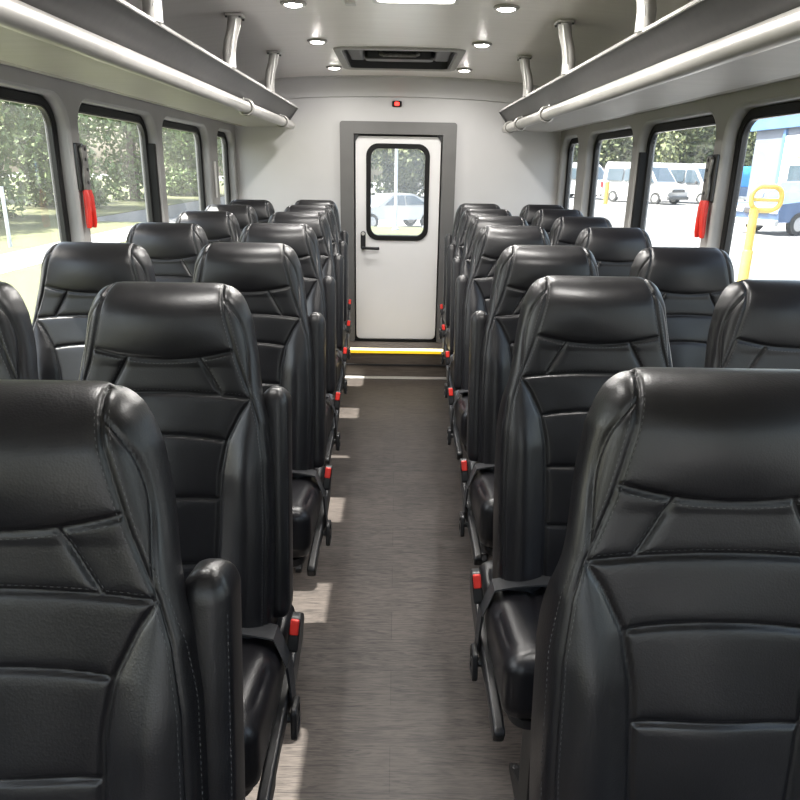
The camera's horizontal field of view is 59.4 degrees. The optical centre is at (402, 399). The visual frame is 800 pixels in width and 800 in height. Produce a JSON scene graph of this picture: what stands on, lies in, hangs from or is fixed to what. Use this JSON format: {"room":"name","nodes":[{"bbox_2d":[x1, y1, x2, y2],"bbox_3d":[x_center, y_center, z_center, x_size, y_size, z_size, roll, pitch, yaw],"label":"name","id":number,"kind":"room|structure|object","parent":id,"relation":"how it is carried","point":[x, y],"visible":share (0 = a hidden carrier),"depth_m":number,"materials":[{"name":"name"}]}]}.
{"room":"vehicle interior","nodes":[
{"label":"vehicle interior","id":0,"kind":"room"},
{"bbox_2d":[0,64,238,241],"bbox_3d":[-1.213,-0.165,1.833,0.085,2.080,7.000,1,18,-1],"label":"wall","id":1,"kind":"structure","parent":0,"point":[65,98],"depth_m":2.70,"materials":[{"name":"grey plastic"}]},
{"bbox_2d":[0,87,71,241],"bbox_3d":[-1.224,-0.523,2.131,0.028,0.810,0.878,1,18,-1],"label":"window","id":2,"kind":"structure","parent":1,"relation":"in","point":[6,94],"depth_m":2.44,"materials":[{"name":"black rubber"}]},
{"bbox_2d":[73,143,96,227],"bbox_3d":[-1.153,-0.779,2.555,0.034,0.296,0.065,1,18,-1],"label":"handle","id":3,"kind":"object","parent":1,"relation":"in","point":[80,150],"depth_m":2.54,"materials":[{"name":"red plastic"}]},
{"bbox_2d":[78,103,161,221],"bbox_3d":[-1.213,-0.822,3.035,0.063,0.810,0.853,1,18,-1],"label":"window","id":4,"kind":"structure","parent":1,"relation":"in","point":[85,109],"depth_m":3.34,"materials":[{"name":"black rubber"}]},
{"bbox_2d":[0,0,297,129],"bbox_3d":[-0.891,-0.956,1.582,0.525,0.347,6.976,1,18,-1],"label":"rack","id":5,"kind":"object","parent":1,"relation":"attached to","point":[112,46],"visible":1,"depth_m":2.06,"materials":[{"name":"silver metal"}]},
{"bbox_2d":[162,120,205,210],"bbox_3d":[-1.237,-1.123,3.942,0.028,0.810,0.873,1,18,-1],"label":"window","id":6,"kind":"structure","parent":1,"relation":"in","point":[166,124],"depth_m":4.24,"materials":[{"name":"black rubber"}]},
{"bbox_2d":[213,161,217,197],"bbox_3d":[-1.179,-1.390,4.422,0.008,0.220,0.045,1,18,-1],"label":"plate","id":7,"kind":"object","parent":1,"relation":"attached to","point":[214,162],"visible":1,"depth_m":4.41,"materials":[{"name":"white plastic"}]},
{"bbox_2d":[217,131,230,203],"bbox_3d":[-1.242,-1.403,4.786,0.028,0.810,0.463,1,18,-1],"label":"window","id":8,"kind":"structure","parent":1,"relation":"in","point":[221,135],"depth_m":4.92,"materials":[{"name":"black rubber"}]},
{"bbox_2d":[346,363,445,366],"bbox_3d":[-0.056,-0.261,5.206,2.280,0.010,0.012,1,18,-1],"label":"trim","id":9,"kind":"structure","parent":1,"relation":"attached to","point":[346,363],"depth_m":5.20,"materials":[{"name":"black plastic"}]},
{"bbox_2d":[245,378,522,799],"bbox_3d":[-0.037,0.861,2.234,2.480,0.080,7.100,1,18,-1],"label":"floor","id":10,"kind":"structure","parent":0,"point":[391,707],"depth_m":2.35,"materials":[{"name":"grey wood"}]},
{"bbox_2d":[0,281,38,379],"bbox_3d":[-0.851,0.441,1.306,0.400,1.273,0.511,1,18,-1],"label":"seat","id":11,"kind":"object","parent":10,"relation":"on","point":[18,351],"visible":0.08,"depth_m":1.27,"materials":[{"name":"black leather"}]},
{"bbox_2d":[32,242,155,379],"bbox_3d":[-0.845,0.232,1.938,0.400,1.273,0.511,1,18,-1],"label":"seat","id":12,"kind":"object","parent":10,"relation":"on","point":[72,275],"visible":0.23,"depth_m":1.89,"materials":[{"name":"black leather"}]},
{"bbox_2d":[0,379,244,799],"bbox_3d":[-0.382,0.650,0.700,0.464,1.273,0.505,-1,18,-7],"label":"seat","id":13,"kind":"object","parent":10,"relation":"on","point":[121,674],"visible":1,"depth_m":0.68,"materials":[{"name":"black leather"}]},
{"bbox_2d":[126,222,208,281],"bbox_3d":[-0.884,0.005,2.622,0.400,1.273,0.511,1,18,-1],"label":"seat","id":14,"kind":"object","parent":10,"relation":"on","point":[173,249],"visible":0.13,"depth_m":2.56,"materials":[{"name":"black leather"}]},
{"bbox_2d":[79,281,303,799],"bbox_3d":[-0.420,0.453,1.293,0.464,1.273,0.505,-1,18,-7],"label":"seat","id":15,"kind":"object","parent":10,"relation":"on","point":[189,350],"visible":0.52,"depth_m":1.27,"materials":[{"name":"black leather"}]},
{"bbox_2d":[242,605,294,790],"bbox_3d":[-0.428,0.521,1.306,0.400,0.192,0.456,1,18,-1],"label":"seat cushion","id":16,"kind":"object","parent":15,"relation":"on","point":[268,657],"depth_m":1.26,"materials":[{"name":"black leather"}]},
{"bbox_2d":[175,211,240,243],"bbox_3d":[-0.930,-0.225,3.314,0.400,1.273,0.511,1,18,-1],"label":"seat","id":17,"kind":"object","parent":10,"relation":"on","point":[218,226],"visible":0.12,"depth_m":3.25,"materials":[{"name":"black leather"}]},
{"bbox_2d":[205,204,258,232],"bbox_3d":[-0.959,-0.411,3.874,0.400,1.273,0.511,1,18,-1],"label":"seat","id":18,"kind":"object","parent":10,"relation":"on","point":[245,215],"visible":0.09,"depth_m":3.81,"materials":[{"name":"black leather"}]},
{"bbox_2d":[229,199,274,222],"bbox_3d":[-0.975,-0.609,4.472,0.400,1.273,0.511,1,18,-1],"label":"seat","id":19,"kind":"object","parent":10,"relation":"on","point":[264,209],"visible":0.09,"depth_m":4.41,"materials":[{"name":"black leather"}]},
{"bbox_2d":[193,242,332,575],"bbox_3d":[-0.429,0.226,1.980,0.464,1.273,0.505,-1,18,-7],"label":"seat","id":20,"kind":"object","parent":10,"relation":"on","point":[291,343],"visible":0.48,"depth_m":1.96,"materials":[{"name":"black leather"}]},
{"bbox_2d":[292,467,324,557],"bbox_3d":[-0.437,0.293,1.993,0.400,0.192,0.456,1,18,-1],"label":"seat cushion","id":21,"kind":"object","parent":20,"relation":"on","point":[308,483],"depth_m":1.90,"materials":[{"name":"black leather"}]},
{"bbox_2d":[239,223,340,571],"bbox_3d":[-0.464,0.000,2.660,0.464,1.273,0.505,-1,18,-7],"label":"seat","id":22,"kind":"object","parent":10,"relation":"on","point":[320,292],"visible":0.27,"depth_m":2.64,"materials":[{"name":"black leather"}]},
{"bbox_2d":[326,393,334,443],"bbox_3d":[-0.471,0.068,2.673,0.400,0.192,0.456,1,18,-1],"label":"seat cushion","id":23,"kind":"object","parent":22,"relation":"on","point":[330,399],"depth_m":2.67,"materials":[{"name":"black leather"}]},
{"bbox_2d":[268,212,347,394],"bbox_3d":[-0.490,-0.226,3.339,0.464,1.273,0.505,-1,18,-7],"label":"seat","id":24,"kind":"object","parent":10,"relation":"on","point":[332,265],"visible":0.3,"depth_m":3.32,"materials":[{"name":"black leather"}]},
{"bbox_2d":[336,350,342,386],"bbox_3d":[-0.498,-0.158,3.352,0.400,0.192,0.456,1,18,-1],"label":"seat cushion","id":25,"kind":"object","parent":24,"relation":"on","point":[339,355],"depth_m":3.35,"materials":[{"name":"black leather"}]},
{"bbox_2d":[284,205,350,359],"bbox_3d":[-0.519,-0.424,3.937,0.464,1.273,0.505,-1,18,-7],"label":"seat","id":26,"kind":"object","parent":10,"relation":"on","point":[341,247],"visible":0.2,"depth_m":3.92,"materials":[{"name":"black leather"}]},
{"bbox_2d":[339,324,345,351],"bbox_3d":[-0.527,-0.356,3.950,0.400,0.192,0.456,1,18,-1],"label":"seat cushion","id":27,"kind":"object","parent":26,"relation":"on","point":[344,345],"depth_m":3.97,"materials":[{"name":"black leather"}]},
{"bbox_2d":[294,200,351,333],"bbox_3d":[-0.562,-0.635,4.573,0.464,1.273,0.505,-1,18,-7],"label":"seat","id":28,"kind":"object","parent":10,"relation":"on","point":[342,236],"visible":0.17,"depth_m":4.56,"materials":[{"name":"black leather"}]},
{"bbox_2d":[345,341,445,376],"bbox_3d":[-0.056,-0.317,5.335,2.290,0.207,0.268,1,18,-1],"label":"step","id":29,"kind":"structure","parent":10,"relation":"on","point":[358,358],"depth_m":5.22,"materials":[{"name":"black rubber"}]},
{"bbox_2d":[350,348,442,353],"bbox_3d":[-0.054,-0.362,5.175,0.720,0.032,0.028,1,18,-1],"label":"step edge","id":30,"kind":"object","parent":29,"relation":"attached to","point":[352,350],"visible":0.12,"depth_m":5.16,"materials":[{"name":"yellow"}]},
{"bbox_2d":[345,376,446,379],"bbox_3d":[-0.057,-0.167,5.201,0.800,0.004,0.056,1,18,-1],"label":"trim","id":31,"kind":"structure","parent":10,"relation":"on","point":[372,377],"depth_m":5.19,"materials":[{"name":"silver metal"}]},
{"bbox_2d":[439,203,499,338],"bbox_3d":[0.463,-0.584,4.470,0.464,1.273,0.505,3,18,5],"label":"seat","id":32,"kind":"object","parent":10,"relation":"on","point":[449,239],"visible":0.16,"depth_m":4.46,"materials":[{"name":"black leather"}]},
{"bbox_2d":[441,209,511,364],"bbox_3d":[0.442,-0.389,3.882,0.464,1.273,0.505,3,18,5],"label":"seat","id":33,"kind":"object","parent":10,"relation":"on","point":[453,251],"visible":0.2,"depth_m":3.87,"materials":[{"name":"black leather"}]},
{"bbox_2d":[446,328,453,355],"bbox_3d":[0.447,-0.321,3.895,0.400,0.192,0.456,1,18,-1],"label":"seat cushion","id":34,"kind":"object","parent":33,"relation":"on","point":[447,330],"depth_m":3.88,"materials":[{"name":"black leather"}]},
{"bbox_2d":[444,215,527,397],"bbox_3d":[0.427,-0.201,3.312,0.464,1.273,0.505,3,18,5],"label":"seat","id":35,"kind":"object","parent":10,"relation":"on","point":[459,266],"visible":0.17,"depth_m":3.30,"materials":[{"name":"black leather"}]},
{"bbox_2d":[450,354,459,390],"bbox_3d":[0.433,-0.132,3.325,0.400,0.192,0.456,1,18,-1],"label":"seat cushion","id":36,"kind":"object","parent":35,"relation":"on","point":[451,357],"depth_m":3.34,"materials":[{"name":"black leather"}]},
{"bbox_2d":[447,225,549,562],"bbox_3d":[0.404,-0.012,2.742,0.464,1.273,0.505,3,18,5],"label":"seat","id":37,"kind":"object","parent":10,"relation":"on","point":[472,292],"visible":0.31,"depth_m":2.72,"materials":[{"name":"black leather"}]},
{"bbox_2d":[454,390,467,445],"bbox_3d":[0.410,0.056,2.755,0.400,0.192,0.456,1,18,-1],"label":"seat cushion","id":38,"kind":"object","parent":37,"relation":"on","point":[460,396],"depth_m":2.67,"materials":[{"name":"black leather"}]},
{"bbox_2d":[459,245,598,564],"bbox_3d":[0.397,0.217,2.049,0.464,1.273,0.505,3,18,5],"label":"seat","id":39,"kind":"object","parent":10,"relation":"on","point":[492,335],"visible":0.34,"depth_m":2.03,"materials":[{"name":"black leather"}]},
{"bbox_2d":[468,460,493,547],"bbox_3d":[0.403,0.285,2.062,0.400,0.192,0.456,1,18,-1],"label":"seat cushion","id":40,"kind":"object","parent":39,"relation":"on","point":[480,472],"depth_m":1.97,"materials":[{"name":"black leather"}]},
{"bbox_2d":[519,204,563,225],"bbox_3d":[0.889,-0.584,4.493,0.400,1.273,0.511,1,18,-1],"label":"seat","id":41,"kind":"object","parent":10,"relation":"on","point":[528,211],"visible":0.09,"depth_m":4.43,"materials":[{"name":"black leather"}]},
{"bbox_2d":[531,209,583,236],"bbox_3d":[0.878,-0.420,3.999,0.400,1.273,0.511,1,18,-1],"label":"seat","id":42,"kind":"object","parent":10,"relation":"on","point":[543,218],"visible":0.09,"depth_m":3.94,"materials":[{"name":"black leather"}]},
{"bbox_2d":[470,275,672,799],"bbox_3d":[0.373,0.412,1.460,0.464,1.273,0.505,3,18,5],"label":"seat","id":43,"kind":"object","parent":10,"relation":"on","point":[574,334],"visible":0.53,"depth_m":1.44,"materials":[{"name":"black leather"}]},
{"bbox_2d":[479,560,546,718],"bbox_3d":[0.379,0.480,1.473,0.400,0.192,0.456,1,18,-1],"label":"seat cushion","id":44,"kind":"object","parent":43,"relation":"on","point":[510,601],"depth_m":1.39,"materials":[{"name":"black leather"}]},
{"bbox_2d":[549,216,611,245],"bbox_3d":[0.851,-0.213,3.372,0.400,1.273,0.511,1,18,-1],"label":"seat","id":45,"kind":"object","parent":10,"relation":"on","point":[565,230],"visible":0.13,"depth_m":3.31,"materials":[{"name":"black leather"}]},
{"bbox_2d":[575,227,651,276],"bbox_3d":[0.819,-0.012,2.764,0.400,1.273,0.511,1,18,-1],"label":"seat","id":46,"kind":"object","parent":10,"relation":"on","point":[614,250],"visible":0.17,"depth_m":2.70,"materials":[{"name":"black leather"}]},
{"bbox_2d":[529,367,799,799],"bbox_3d":[0.331,0.634,0.785,0.464,1.273,0.505,3,18,5],"label":"seat","id":47,"kind":"object","parent":10,"relation":"on","point":[667,653],"visible":1,"depth_m":0.77,"materials":[{"name":"black leather"}]},
{"bbox_2d":[629,247,734,367],"bbox_3d":[0.815,0.214,2.081,0.400,1.273,0.511,1,18,-1],"label":"seat","id":48,"kind":"object","parent":10,"relation":"on","point":[690,281],"visible":0.2,"depth_m":2.03,"materials":[{"name":"black leather"}]},
{"bbox_2d":[704,279,799,369],"bbox_3d":[0.792,0.415,1.473,0.400,1.273,0.511,1,18,-1],"label":"seat","id":49,"kind":"object","parent":10,"relation":"on","point":[755,323],"visible":0.26,"depth_m":1.42,"materials":[{"name":"black leather"}]},
{"bbox_2d":[235,75,560,224],"bbox_3d":[-0.041,-1.309,5.192,2.480,2.180,0.080,1,18,-1],"label":"wall","id":50,"kind":"structure","parent":0,"point":[281,167],"depth_m":5.00,"materials":[{"name":"white plastic"}]},
{"bbox_2d":[392,101,401,106],"bbox_3d":[-0.040,-2.065,4.888,0.068,0.040,0.020,1,18,-1],"label":"lamp","id":51,"kind":"object","parent":50,"relation":"attached to","point":[394,103],"visible":1,"depth_m":4.88,"materials":[{"name":"red plastic"}]},
{"bbox_2d":[340,121,456,341],"bbox_3d":[-0.042,-1.212,5.195,0.824,1.578,0.095,1,18,-1],"label":"door frame","id":52,"kind":"structure","parent":50,"relation":"attached to","point":[348,129],"depth_m":5.02,"materials":[{"name":"grey metal"}]},
{"bbox_2d":[354,134,442,341],"bbox_3d":[-0.043,-1.174,5.198,0.670,1.524,0.108,1,18,-1],"label":"door","id":53,"kind":"structure","parent":50,"relation":"in","point":[396,276],"depth_m":5.25,"materials":[{"name":"white metal"}]},
{"bbox_2d":[257,75,540,103],"bbox_3d":[-0.026,-2.103,4.812,2.320,0.210,0.139,1,18,-1],"label":"cove","id":54,"kind":"object","parent":50,"relation":"attached to","point":[348,85],"visible":0.73,"depth_m":4.81,"materials":[{"name":"grey plastic"}]},
{"bbox_2d":[125,0,692,85],"bbox_3d":[-0.002,-1.060,1.471,2.320,0.088,6.860,1,18,-1],"label":"ceiling","id":55,"kind":"structure","parent":0,"point":[530,30],"depth_m":3.08,"materials":[{"name":"grey plastic"}]},
{"bbox_2d":[280,0,306,7],"bbox_3d":[-0.409,-1.482,2.624,0.100,0.020,0.100,1,18,-1],"label":"recessed light","id":56,"kind":"object","parent":55,"relation":"in","point":[288,3],"visible":1,"depth_m":2.60,"materials":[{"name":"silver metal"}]},
{"bbox_2d":[307,38,327,43],"bbox_3d":[-0.415,-1.740,3.403,0.100,0.020,0.100,1,18,-1],"label":"recessed light","id":57,"kind":"object","parent":55,"relation":"in","point":[314,40],"visible":1,"depth_m":3.38,"materials":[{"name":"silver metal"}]},
{"bbox_2d":[326,66,341,69],"bbox_3d":[-0.421,-2.035,4.295,0.100,0.020,0.100,1,18,-1],"label":"recessed light","id":58,"kind":"object","parent":55,"relation":"in","point":[328,67],"visible":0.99,"depth_m":4.27,"materials":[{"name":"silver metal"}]},
{"bbox_2d":[345,1,355,5],"bbox_3d":[-0.195,-1.486,2.630,0.040,0.010,0.036,1,18,-1],"label":"ceiling sensor","id":59,"kind":"object","parent":55,"relation":"attached to","point":[347,3],"visible":1,"depth_m":2.61,"materials":[{"name":"white plastic"}]},
{"bbox_2d":[333,46,465,71],"bbox_3d":[-0.018,-1.973,3.971,0.694,0.097,0.840,1,18,-1],"label":"roof hatch","id":60,"kind":"object","parent":55,"relation":"attached to","point":[350,57],"visible":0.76,"depth_m":4.02,"materials":[{"name":"black plastic"}]},
{"bbox_2d":[372,0,459,5],"bbox_3d":[0.050,-1.357,2.250,0.320,0.012,0.745,1,18,-1],"label":"recessed light","id":61,"kind":"object","parent":55,"relation":"in","point":[398,2],"visible":1,"depth_m":2.58,"materials":[{"name":"white plastic"}]},
{"bbox_2d":[378,0,454,2],"bbox_3d":[0.050,-1.358,2.250,0.280,0.006,0.705,1,18,-1],"label":"diffuser","id":62,"kind":"object","parent":61,"relation":"attached to","point":[379,1],"depth_m":2.57,"materials":[{"name":"white plastic"}]},
{"bbox_2d":[456,68,471,71],"bbox_3d":[0.379,-2.024,4.304,0.100,0.020,0.100,1,18,-1],"label":"recessed light","id":63,"kind":"object","parent":55,"relation":"in","point":[457,69],"visible":0.98,"depth_m":4.28,"materials":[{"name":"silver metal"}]},
{"bbox_2d":[472,42,491,46],"bbox_3d":[0.385,-1.729,3.412,0.100,0.020,0.100,1,18,-1],"label":"recessed light","id":64,"kind":"object","parent":55,"relation":"in","point":[477,44],"visible":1,"depth_m":3.38,"materials":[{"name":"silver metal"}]},
{"bbox_2d":[493,4,519,11],"bbox_3d":[0.390,-1.471,2.634,0.100,0.020,0.100,1,18,-1],"label":"recessed light","id":65,"kind":"object","parent":55,"relation":"in","point":[499,7],"visible":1,"depth_m":2.61,"materials":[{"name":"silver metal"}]},
{"bbox_2d":[555,77,799,254],"bbox_3d":[1.175,-0.132,1.861,0.085,2.080,7.000,1,18,-1],"label":"wall","id":66,"kind":"structure","parent":0,"point":[729,110],"depth_m":2.76,"materials":[{"name":"grey plastic"}]},
{"bbox_2d":[563,138,577,208],"bbox_3d":[1.171,-1.369,4.814,0.028,0.810,0.463,1,18,-1],"label":"window","id":67,"kind":"structure","parent":66,"relation":"in","point":[573,141],"depth_m":4.94,"materials":[{"name":"black rubber"}]},
{"bbox_2d":[587,129,632,216],"bbox_3d":[1.177,-1.089,3.969,0.028,0.810,0.873,1,18,-1],"label":"window","id":68,"kind":"structure","parent":66,"relation":"in","point":[628,132],"depth_m":4.26,"materials":[{"name":"black rubber"}]},
{"bbox_2d":[499,0,799,133],"bbox_3d":[0.881,-0.931,1.602,0.525,0.347,6.976,1,18,-1],"label":"rack","id":69,"kind":"object","parent":66,"relation":"attached to","point":[702,49],"visible":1,"depth_m":1.99,"materials":[{"name":"silver metal"}]},
{"bbox_2d":[630,115,715,229],"bbox_3d":[1.166,-0.789,3.062,0.063,0.810,0.853,1,18,-1],"label":"window","id":70,"kind":"structure","parent":66,"relation":"in","point":[705,121],"depth_m":3.37,"materials":[{"name":"black rubber"}]},
{"bbox_2d":[694,154,719,237],"bbox_3d":[1.116,-0.748,2.581,0.034,0.296,0.065,1,18,-1],"label":"handle","id":71,"kind":"object","parent":66,"relation":"in","point":[712,162],"depth_m":2.56,"materials":[{"name":"red plastic"}]},
{"bbox_2d":[719,101,799,254],"bbox_3d":[1.189,-0.489,2.158,0.028,0.810,0.878,1,18,-1],"label":"window","id":72,"kind":"structure","parent":66,"relation":"in","point":[790,108],"depth_m":2.46,"materials":[{"name":"black rubber"}]},
{"label":"outside","id":73,"kind":"structure","parent":0,"visible":0},
{"bbox_2d":[9,172,799,281],"bbox_3d":[4.667,-11.709,43.559,170.000,1.200,170.000,1,18,-1],"label":"ground","id":74,"kind":"structure","parent":73,"point":[776,253],"depth_m":25.07,"materials":[{"name":"concrete"}]},
{"bbox_2d":[0,222,174,273],"bbox_3d":[-7.612,2.564,-2.152,1.400,0.030,54.400,1,18,-1],"label":"path","id":75,"kind":"structure","parent":74,"relation":"on","point":[21,259],"depth_m":14.92,"materials":[{"name":"concrete"}]},
{"bbox_2d":[0,177,224,322],"bbox_3d":[-31.321,-8.067,28.719,57.800,0.030,120.000,1,18,-1],"label":"lawn","id":76,"kind":"structure","parent":74,"relation":"on","point":[40,227],"depth_m":20.88,"materials":[{"name":"green plant"}]},
{"bbox_2d":[0,187,11,246],"bbox_3d":[-9.026,-4.149,15.946,0.076,1.350,0.080,1,18,-1],"label":"marker post","id":77,"kind":"object","parent":76,"relation":"on","point":[1,188],"visible":1,"depth_m":15.92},
{"bbox_2d":[0,100,89,218],"bbox_3d":[-14.521,-10.493,23.860,7.723,9.383,6.872,16,24,38],"label":"leafy tree","id":78,"kind":"object","parent":76,"relation":"on","point":[10,121],"visible":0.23,"depth_m":24.13,"materials":[{"name":"green plant"}]},
{"bbox_2d":[0,102,131,206],"bbox_3d":[-14.136,-12.151,29.226,7.156,9.324,6.097,13,22,32],"label":"leafy tree","id":79,"kind":"object","parent":76,"relation":"on","point":[33,164],"visible":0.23,"depth_m":29.55,"materials":[{"name":"green plant"}]},
{"bbox_2d":[78,115,189,200],"bbox_3d":[-14.596,-14.619,35.691,7.200,9.830,8.091,-5,19,-17],"label":"leafy tree","id":80,"kind":"object","parent":76,"relation":"on","point":[133,177],"visible":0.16,"depth_m":36.37,"materials":[{"name":"green plant"}]},
{"bbox_2d":[163,128,222,196],"bbox_3d":[-14.056,-17.327,44.303,6.362,9.729,7.467,-7,20,-24],"label":"leafy tree","id":81,"kind":"object","parent":76,"relation":"on","point":[181,180],"visible":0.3,"depth_m":42.96,"materials":[{"name":"green plant"}]},
{"bbox_2d":[371,149,384,169],"bbox_3d":[-5.573,-21.739,58.300,8.658,11.004,8.464,-2,19,-8],"label":"leafy tree","id":82,"kind":"object","parent":74,"relation":"on","point":[375,152],"visible":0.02,"depth_m":59.29,"materials":[{"name":"green plant"}]},
{"bbox_2d":[371,226,422,235],"bbox_3d":[1.471,-5.317,22.162,7.700,0.030,3.000,1,18,-1],"label":"lawn strip","id":83,"kind":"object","parent":74,"relation":"on","point":[378,230],"depth_m":22.01,"materials":[{"name":"green plant"}]},
{"bbox_2d":[392,149,398,229],"bbox_3d":[-0.163,-9.227,21.172,0.220,8.000,0.214,1,18,-1],"label":"pole","id":84,"kind":"object","parent":83,"relation":"on","point":[395,227],"visible":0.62,"depth_m":22.03,"materials":[{"name":"white metal"}]},
{"bbox_2d":[371,193,423,225],"bbox_3d":[-0.505,-8.221,30.445,4.630,1.450,2.160,-9,21,-27],"label":"car","id":85,"kind":"object","parent":74,"relation":"on","point":[410,207],"visible":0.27,"depth_m":29.77,"materials":[{"name":"paint"}]},
{"bbox_2d":[371,149,424,196],"bbox_3d":[0.653,-22.003,61.928,8.128,9.879,8.281,8,20,20],"label":"leafy tree","id":86,"kind":"object","parent":74,"relation":"on","point":[411,162],"visible":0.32,"depth_m":61.62,"materials":[{"name":"green plant"}]},
{"bbox_2d":[573,144,578,161],"bbox_3d":[13.875,-23.092,63.966,7.079,9.203,7.242,-14,24,-39],"label":"leafy tree","id":87,"kind":"object","parent":74,"relation":"on","point":[576,145],"visible":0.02,"depth_m":62.36,"materials":[{"name":"green plant"}]},
{"bbox_2d":[570,162,603,196],"bbox_3d":[13.036,-16.047,51.141,2.400,2.549,5.560,-13,23,-36],"label":"van","id":88,"kind":"object","parent":74,"relation":"on","point":[574,169],"visible":0.06,"depth_m":50.36,"materials":[{"name":"paint"}]},
{"bbox_2d":[603,182,609,204],"bbox_3d":[12.293,-12.475,42.303,0.273,1.300,0.280,1,18,-1],"label":"bollard","id":89,"kind":"object","parent":74,"relation":"on","point":[607,184],"visible":1,"depth_m":42.22,"materials":[{"name":"metal"}]},
{"bbox_2d":[575,132,665,167],"bbox_3d":[19.844,-23.223,65.636,7.679,9.161,7.537,-11,22,-32],"label":"leafy tree","id":90,"kind":"object","parent":74,"relation":"on","point":[618,149],"visible":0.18,"depth_m":64.05,"materials":[{"name":"green plant"}]},
{"bbox_2d":[600,161,688,203],"bbox_3d":[15.577,-14.031,45.190,2.400,2.549,5.560,-10,21,-31],"label":"van","id":91,"kind":"object","parent":74,"relation":"on","point":[664,185],"visible":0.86,"depth_m":44.31,"materials":[{"name":"paint"}]},
{"bbox_2d":[672,189,684,192],"bbox_3d":[16.989,-12.886,43.209,1.160,0.180,0.125,-10,21,-31],"label":"grille","id":92,"kind":"object","parent":91,"relation":"attached to","point":[673,190],"depth_m":43.14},
{"bbox_2d":[628,125,715,163],"bbox_3d":[25.324,-23.708,63.708,8.816,11.204,8.618,-3,19,-11],"label":"leafy tree","id":93,"kind":"object","parent":74,"relation":"on","point":[693,145],"visible":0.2,"depth_m":62.18,"materials":[{"name":"green plant"}]},
{"bbox_2d":[654,162,705,203],"bbox_3d":[18.870,-14.300,46.177,2.400,2.549,5.560,-10,21,-31],"label":"van","id":94,"kind":"object","parent":74,"relation":"on","point":[690,176],"visible":0.19,"depth_m":45.07,"materials":[{"name":"paint"}]},
{"bbox_2d":[695,167,750,200],"bbox_3d":[21.864,-14.570,47.469,2.300,2.350,5.080,-2,19,-8],"label":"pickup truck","id":95,"kind":"object","parent":74,"relation":"on","point":[746,170],"visible":0.07,"depth_m":45.13,"materials":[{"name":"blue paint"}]},
{"bbox_2d":[713,130,756,166],"bbox_3d":[31.046,-22.584,65.440,6.798,8.263,6.926,-1,18,-5],"label":"leafy tree","id":96,"kind":"object","parent":74,"relation":"on","point":[752,136],"visible":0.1,"depth_m":63.53,"materials":[{"name":"green plant"}]},
{"bbox_2d":[737,184,784,280],"bbox_3d":[5.047,-2.144,9.964,0.490,1.775,0.150,1,18,-1],"label":"barrier","id":97,"kind":"object","parent":74,"relation":"on","point":[747,252],"visible":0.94,"depth_m":9.79,"materials":[{"name":"metal"}]},
{"bbox_2d":[735,181,799,235],"bbox_3d":[13.888,-6.612,24.016,4.950,1.720,2.200,-6,20,-21],"label":"car","id":98,"kind":"object","parent":74,"relation":"on","point":[789,212],"visible":0.73,"depth_m":22.97,"materials":[{"name":"paint"}]},
{"bbox_2d":[744,207,767,213],"bbox_3d":[11.716,-6.273,23.187,0.125,0.180,0.960,-6,20,-21],"label":"grille","id":99,"kind":"object","parent":98,"relation":"attached to","point":[746,209],"depth_m":23.43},
{"bbox_2d":[758,192,764,197],"bbox_3d":[12.473,-7.133,24.367,0.100,0.200,0.200,-6,20,-21],"label":"mirror","id":100,"kind":"object","parent":98,"relation":"attached to","point":[761,194],"depth_m":24.31,"materials":[{"name":"white"}]},
{"bbox_2d":[746,114,799,200],"bbox_3d":[22.803,-8.709,26.003,10.450,4.750,20.950,1,18,-1],"label":"building","id":101,"kind":"structure","parent":74,"relation":"on","point":[776,156],"depth_m":33.36,"materials":[{"name":"white plastic"}]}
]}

